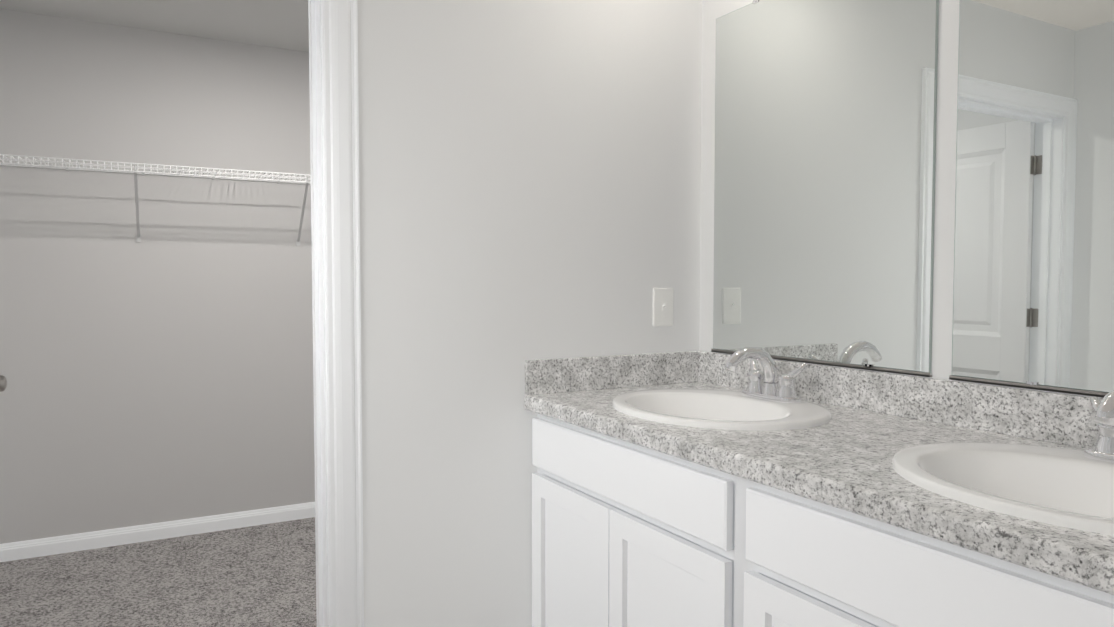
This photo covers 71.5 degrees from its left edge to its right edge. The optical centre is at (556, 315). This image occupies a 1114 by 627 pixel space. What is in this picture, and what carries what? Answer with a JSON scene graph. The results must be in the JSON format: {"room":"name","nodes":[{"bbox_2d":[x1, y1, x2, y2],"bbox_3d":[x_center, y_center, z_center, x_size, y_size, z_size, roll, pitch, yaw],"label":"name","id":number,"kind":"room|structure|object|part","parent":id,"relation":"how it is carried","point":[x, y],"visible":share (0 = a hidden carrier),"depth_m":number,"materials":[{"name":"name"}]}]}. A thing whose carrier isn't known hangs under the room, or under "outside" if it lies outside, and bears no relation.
{"room":"bathroom","nodes":[
{"label":"bathroom","id":0,"kind":"room"},
{"bbox_2d":[0,375,6,391],"bbox_3d":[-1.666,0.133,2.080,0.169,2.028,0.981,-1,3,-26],"label":"door knob","id":1,"kind":"object","parent":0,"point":[3,383],"depth_m":2.47,"materials":[{"name":"grey metal"}]},
{"bbox_2d":[0,0,308,51],"bbox_3d":[-1.060,-1.331,2.986,2.280,0.020,2.015,-1,3,-29],"label":"ceiling","id":2,"kind":"structure","parent":0,"point":[283,24],"depth_m":3.46,"materials":[{"name":"grey paint"}]},
{"bbox_2d":[0,9,314,543],"bbox_3d":[-1.580,-0.141,3.966,2.280,2.440,0.115,-1,3,-29],"label":"wall","id":3,"kind":"structure","parent":0,"point":[162,371],"depth_m":3.69,"materials":[{"name":"grey paint"}]},
{"bbox_2d":[0,154,310,245],"bbox_3d":[-1.474,-0.518,3.760,2.279,0.334,0.320,-1,3,-29],"label":"wire shelf","id":4,"kind":"object","parent":3,"relation":"attached to","point":[138,234],"visible":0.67,"depth_m":3.50,"materials":[{"name":"white metal"}]},
{"bbox_2d":[0,502,314,561],"bbox_3d":[-1.549,1.039,3.959,2.280,0.083,0.013,-1,3,-29],"label":"baseboard","id":5,"kind":"structure","parent":3,"relation":"attached to","point":[19,550],"depth_m":3.73,"materials":[{"name":"white wood"}]},
{"bbox_2d":[0,517,316,626],"bbox_3d":[-1.046,1.141,3.063,2.280,0.054,2.075,-1,3,-29],"label":"floor","id":6,"kind":"structure","parent":0,"point":[263,575],"depth_m":3.19,"materials":[{"name":"grey carpet"}]},
{"bbox_2d":[357,0,701,626],"bbox_3d":[-0.540,-0.064,2.108,2.280,2.440,0.115,-1,3,-29],"label":"wall","id":7,"kind":"structure","parent":0,"point":[529,179],"depth_m":2.24,"materials":[{"name":"grey paint"}]},
{"bbox_2d":[308,0,363,626],"bbox_3d":[-1.041,0.112,1.824,1.127,2.113,0.137,-1,3,-29],"label":"door frame","id":8,"kind":"structure","parent":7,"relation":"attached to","point":[342,275],"depth_m":2.02,"materials":[{"name":"white wood"}]},
{"bbox_2d":[653,288,673,326],"bbox_3d":[0.352,-0.026,2.534,0.082,0.126,0.016,-1,3,-29],"label":"light switch","id":9,"kind":"object","parent":7,"relation":"attached to","point":[662,306],"visible":1,"depth_m":2.53,"materials":[{"name":"white plastic"}]},
{"bbox_2d":[699,0,1103,397],"bbox_3d":[0.843,-0.063,2.089,0.115,2.440,5.760,-1,3,-29],"label":"wall","id":10,"kind":"structure","parent":0,"point":[945,164],"depth_m":1.85,"materials":[{"name":"grey paint"}]},
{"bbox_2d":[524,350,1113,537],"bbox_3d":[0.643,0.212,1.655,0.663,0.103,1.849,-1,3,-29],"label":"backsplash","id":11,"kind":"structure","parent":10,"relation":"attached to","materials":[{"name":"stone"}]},
{"bbox_2d":[711,0,938,376],"bbox_3d":[0.707,-0.408,2.187,0.012,1.086,0.793,-1,3,-29],"label":"mirror","id":12,"kind":"object","parent":10,"relation":"attached to","point":[825,159],"visible":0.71,"depth_m":2.12,"materials":[{"name":"clear glass"}]},
{"bbox_2d":[949,0,1113,396],"bbox_3d":[1.120,-0.377,1.449,0.012,1.086,0.798,-1,3,-29],"label":"mirror","id":13,"kind":"object","parent":10,"relation":"attached to","point":[1033,295],"visible":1,"depth_m":1.64,"materials":[{"name":"clear glass"}]},
{"bbox_3d":[0.255,1.244,0.624,2.395,0.050,3.455,-1,3,-29],"label":"floor","id":14,"kind":"structure","parent":0,"visible":0},
{"bbox_2d":[532,415,1113,626],"bbox_3d":[0.643,0.741,1.700,0.643,0.869,1.807,-1,3,-29],"label":"bathroom vanity","id":15,"kind":"object","parent":14,"relation":"on","point":[750,487],"depth_m":1.58,"materials":[{"name":"white wood"}]},
{"bbox_3d":[0.036,0.766,2.148,0.020,0.574,0.420,-1,3,-29],"label":"door","id":16,"kind":"part","parent":15,"relation":"part of","materials":[{"name":"white wood"}]},
{"bbox_3d":[0.245,0.782,1.774,0.020,0.574,0.428,-1,3,-29],"label":"door","id":17,"kind":"part","parent":15,"relation":"part of","materials":[{"name":"white wood"}]},
{"bbox_2d":[524,379,1113,598],"bbox_3d":[0.643,0.286,1.657,0.665,0.045,1.847,-1,3,-29],"label":"countertop","id":18,"kind":"structure","parent":15,"relation":"on","point":[786,462],"depth_m":1.36,"materials":[{"name":"grey stone"}]},
{"bbox_2d":[568,383,883,438],"bbox_3d":[0.419,0.315,2.039,0.513,0.166,0.617,-1,3,-29],"label":"sink","id":19,"kind":"object","parent":18,"relation":"in","point":[704,409],"depth_m":2.08,"materials":[{"name":"white ceramic"}]},
{"bbox_2d":[720,347,811,402],"bbox_3d":[0.532,0.158,2.096,0.196,0.147,0.212,-1,3,-29],"label":"faucet","id":20,"kind":"object","parent":18,"relation":"on","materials":[{"name":"silver metal"}]},
{"bbox_2d":[820,427,1113,542],"bbox_3d":[0.859,0.347,1.255,0.513,0.166,0.617,-1,3,-29],"label":"sink","id":21,"kind":"object","parent":18,"relation":"in","point":[1038,478],"depth_m":1.41,"materials":[{"name":"white ceramic"}]},
{"bbox_2d":[1076,389,1113,462],"bbox_3d":[0.972,0.190,1.311,0.196,0.147,0.212,-1,3,-29],"label":"faucet","id":22,"kind":"object","parent":18,"relation":"on","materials":[{"name":"silver metal"}]},
{"bbox_3d":[0.482,0.799,1.352,0.020,0.574,0.428,-1,3,-29],"label":"door","id":23,"kind":"part","parent":15,"relation":"part of","materials":[{"name":"white wood"}]}
]}

